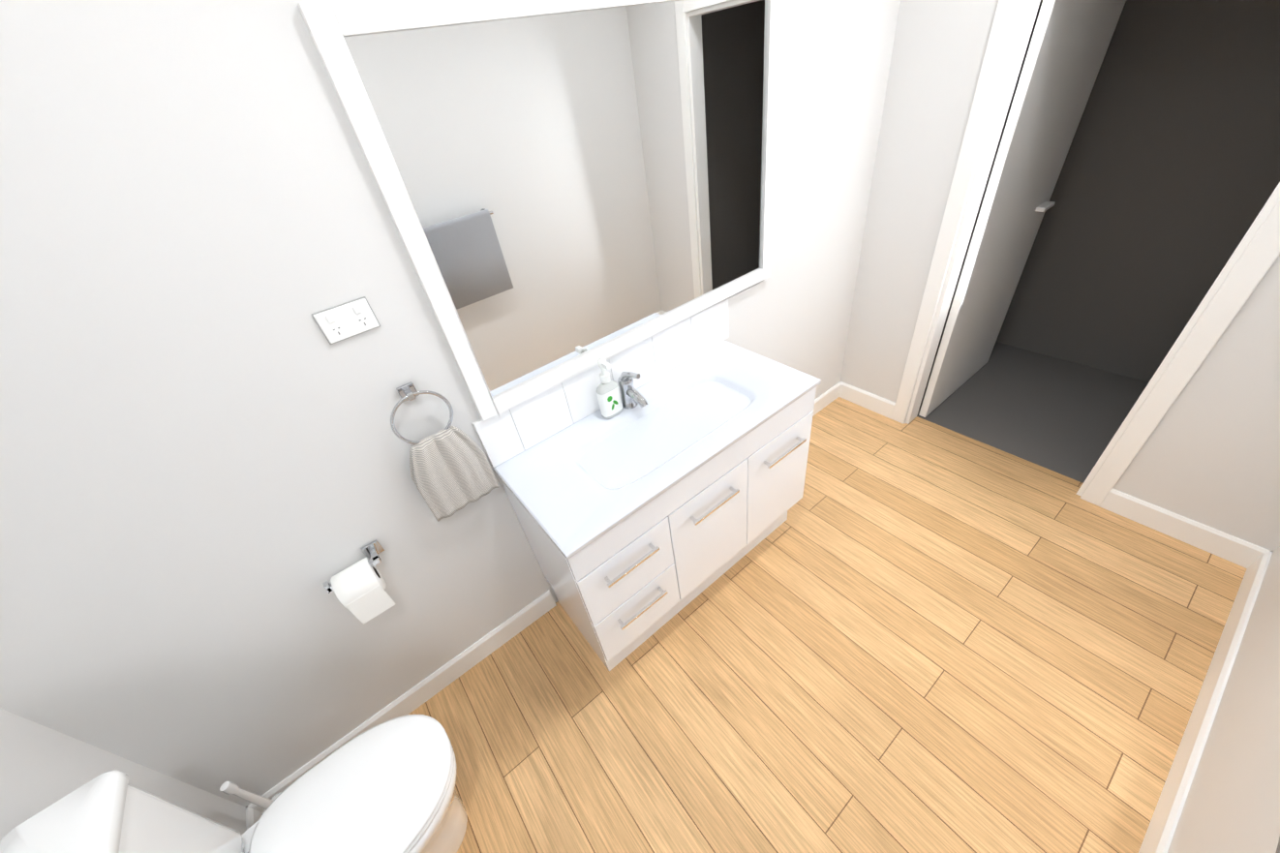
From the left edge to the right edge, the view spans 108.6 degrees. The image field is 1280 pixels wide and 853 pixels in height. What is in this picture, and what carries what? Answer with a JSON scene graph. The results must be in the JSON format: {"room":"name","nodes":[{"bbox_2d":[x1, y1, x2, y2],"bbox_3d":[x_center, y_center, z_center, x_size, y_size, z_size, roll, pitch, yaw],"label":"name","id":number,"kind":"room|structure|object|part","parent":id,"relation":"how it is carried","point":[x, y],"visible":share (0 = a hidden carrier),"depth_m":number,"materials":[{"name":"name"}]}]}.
{"room":"bathroom","nodes":[
{"label":"bathroom","id":0,"kind":"room"},
{"bbox_2d":[0,707,246,841],"bbox_3d":[-0.967,0.697,0.145,0.100,2.690,1.980,-31,43,-25],"label":"wall","id":1,"kind":"structure","parent":0,"point":[42,767],"depth_m":1.07,"materials":[{"name":"white paint"}]},
{"bbox_2d":[245,807,262,829],"bbox_3d":[-1.194,1.365,1.451,0.014,0.108,0.320,-31,43,-25],"label":"baseboard","id":2,"kind":"structure","parent":1,"relation":"attached to","point":[253,816],"depth_m":1.51,"materials":[{"name":"white"}]},
{"bbox_2d":[0,0,900,806],"bbox_3d":[-0.180,-0.519,1.504,3.400,2.690,0.100,-31,43,-25],"label":"wall","id":3,"kind":"structure","parent":0,"point":[207,488],"depth_m":1.06,"materials":[{"name":"white paint"}]},
{"bbox_2d":[311,296,380,344],"bbox_3d":[-0.703,-0.254,1.107,0.121,0.079,0.013,-31,43,-25],"label":"electrical outlet","id":4,"kind":"object","parent":3,"relation":"attached to","point":[337,323],"visible":1,"depth_m":1.10,"materials":[{"name":"white plastic"}]},
{"bbox_2d":[322,539,396,624],"bbox_3d":[-0.821,0.471,1.380,0.166,0.166,0.115,-31,43,-25],"label":"toilet roll holder","id":5,"kind":"object","parent":3,"relation":"attached to","point":[358,589],"visible":1,"depth_m":1.34,"materials":[{"name":"white paper"}]},
{"bbox_3d":[-0.844,0.415,1.359,0.166,0.048,0.067,-31,43,-25],"label":"arm","id":6,"kind":"part","parent":5,"relation":"part of"},
{"bbox_2d":[245,589,556,812],"bbox_3d":[-0.840,1.030,1.794,1.165,0.108,0.014,-31,43,-25],"label":"baseboard","id":7,"kind":"structure","parent":3,"relation":"attached to","point":[422,691],"depth_m":1.82,"materials":[{"name":"white wood"}]},
{"bbox_2d":[390,381,499,520],"bbox_3d":[-0.594,0.068,1.365,0.213,0.432,0.073,-31,43,-25],"label":"towel ring","id":8,"kind":"object","parent":3,"relation":"attached to","point":[451,472],"visible":1,"depth_m":1.38,"materials":[{"name":"white fabric"}]},
{"bbox_3d":[-0.629,-0.088,1.256,0.044,0.044,0.044,-31,43,-25],"label":"post","id":9,"kind":"part","parent":8,"relation":"part of","materials":[{"name":"silver metal"}]},
{"bbox_2d":[408,425,499,520],"bbox_3d":[-0.579,0.133,1.411,0.213,0.273,0.061,-31,43,-25],"label":"towel","id":10,"kind":"object","parent":8,"relation":"hanging from","point":[449,470],"depth_m":1.39,"materials":[{"name":"beige fabric"}]},
{"bbox_2d":[297,0,781,421],"bbox_3d":[-0.033,-0.714,1.423,1.355,0.974,0.023,-31,43,-25],"label":"mirror","id":11,"kind":"object","parent":3,"relation":"attached to","point":[568,189],"visible":0.96,"depth_m":1.29,"materials":[{"name":"white mirror"}]},
{"bbox_2d":[471,299,729,467],"bbox_3d":[-0.065,-0.199,1.725,1.132,0.188,0.005,-31,43,-25],"label":"wall tiles","id":12,"kind":"structure","parent":3,"relation":"attached to","point":[541,416],"depth_m":1.66,"materials":[{"name":"white tile"}]},
{"bbox_2d":[812,381,840,416],"bbox_3d":[0.879,-0.003,2.716,1.020,0.108,0.014,-31,43,-25],"label":"baseboard","id":13,"kind":"structure","parent":3,"relation":"attached to","point":[827,398],"depth_m":2.86,"materials":[{"name":"white wood"}]},
{"bbox_2d":[409,396,1246,852],"bbox_3d":[0.546,0.984,1.714,3.500,0.100,1.980,-31,43,-25],"label":"floor","id":14,"kind":"structure","parent":0,"point":[915,635],"depth_m":1.66,"materials":[{"name":"brown wood"}]},
{"bbox_2d":[0,714,467,852],"bbox_3d":[-0.804,1.039,1.161,0.677,0.863,0.378,-31,43,-25],"label":"toilet","id":15,"kind":"object","parent":14,"relation":"on","point":[387,786],"visible":1,"depth_m":1.16,"materials":[{"name":"white ceramic"}]},
{"bbox_3d":[-0.732,0.995,1.199,0.492,0.047,0.366,-31,43,-25],"label":"seat","id":16,"kind":"part","parent":15,"relation":"part of","materials":[{"name":"white plastic"}]},
{"bbox_2d":[219,781,281,815],"bbox_3d":[-1.180,1.187,1.449,0.096,0.380,0.096,-31,43,-25],"label":"toilet brush","id":17,"kind":"object","parent":14,"relation":"on","point":[229,788],"visible":0.31,"depth_m":1.39,"materials":[{"name":"white plastic"}]},
{"bbox_2d":[492,339,821,670],"bbox_3d":[0.138,0.253,1.824,1.108,1.012,0.510,-31,43,-25],"label":"bathroom vanity","id":18,"kind":"object","parent":14,"relation":"on","point":[656,503],"visible":0.98,"depth_m":1.59,"materials":[{"name":"white wood"}]},
{"bbox_2d":[596,358,623,419],"bbox_3d":[-0.111,-0.134,1.618,0.085,0.232,0.066,-31,43,-25],"label":"soap bottle","id":19,"kind":"object","parent":18,"relation":"on","point":[609,398],"visible":1,"depth_m":1.62,"materials":[{"name":"white plastic"}]},
{"bbox_2d":[616,370,648,425],"bbox_3d":[-0.022,-0.109,1.667,0.062,0.213,0.141,-31,43,-25],"label":"tap","id":20,"kind":"object","parent":18,"relation":"on","point":[634,405],"depth_m":1.67,"materials":[{"name":"silver metal"}]},
{"bbox_2d":[840,0,1279,551],"bbox_3d":[1.680,-0.894,1.566,0.100,2.690,1.780,-31,43,-25],"label":"wall","id":21,"kind":"structure","parent":0,"point":[1208,453],"depth_m":1.82,"materials":[{"name":"white paint"}]},
{"bbox_2d":[839,381,895,419],"bbox_3d":[1.377,-0.165,2.811,0.014,0.108,0.360,-31,43,-25],"label":"baseboard","id":22,"kind":"structure","parent":21,"relation":"attached to","point":[884,407],"depth_m":2.79,"materials":[{"name":"white wood"}]},
{"bbox_2d":[891,0,1279,506],"bbox_3d":[1.996,-0.866,1.948,0.916,2.095,0.960,-31,43,-25],"label":"door frame","id":23,"kind":"structure","parent":21,"relation":"attached to","point":[1068,47],"depth_m":1.93,"materials":[{"name":"white wood"}]},
{"bbox_2d":[916,0,1279,483],"bbox_3d":[2.162,-1.181,1.902,1.200,2.790,1.620,-31,43,-25],"label":"doorway","id":24,"kind":"object","parent":21,"relation":"in","point":[1168,181],"depth_m":2.38,"materials":[{"name":"grey"}]},
{"bbox_2d":[1099,488,1271,568],"bbox_3d":[2.216,0.413,1.896,0.014,0.108,0.460,-31,43,-25],"label":"baseboard","id":25,"kind":"structure","parent":21,"relation":"attached to","point":[1222,544],"depth_m":1.88,"materials":[{"name":"white wood"}]},
{"bbox_2d":[1167,546,1279,852],"bbox_3d":[0.971,0.275,0.248,3.400,2.690,0.100,-31,43,-25],"label":"wall","id":26,"kind":"structure","parent":0,"point":[1232,804],"depth_m":1.16,"materials":[{"name":"white paint"}]},
{"bbox_2d":[1138,550,1272,852],"bbox_3d":[1.427,1.064,1.250,2.390,0.108,0.014,-31,43,-25],"label":"baseboard","id":27,"kind":"structure","parent":26,"relation":"attached to","point":[1163,824],"depth_m":1.39,"materials":[{"name":"white wood"}]},
{"bbox_2d":[1276,836,1279,852],"bbox_3d":[0.935,0.479,0.497,0.740,0.487,0.101,-31,43,-25],"label":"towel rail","id":28,"kind":"object","parent":26,"relation":"attached to","point":[1278,849],"depth_m":0.69,"materials":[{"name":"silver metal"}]}
]}

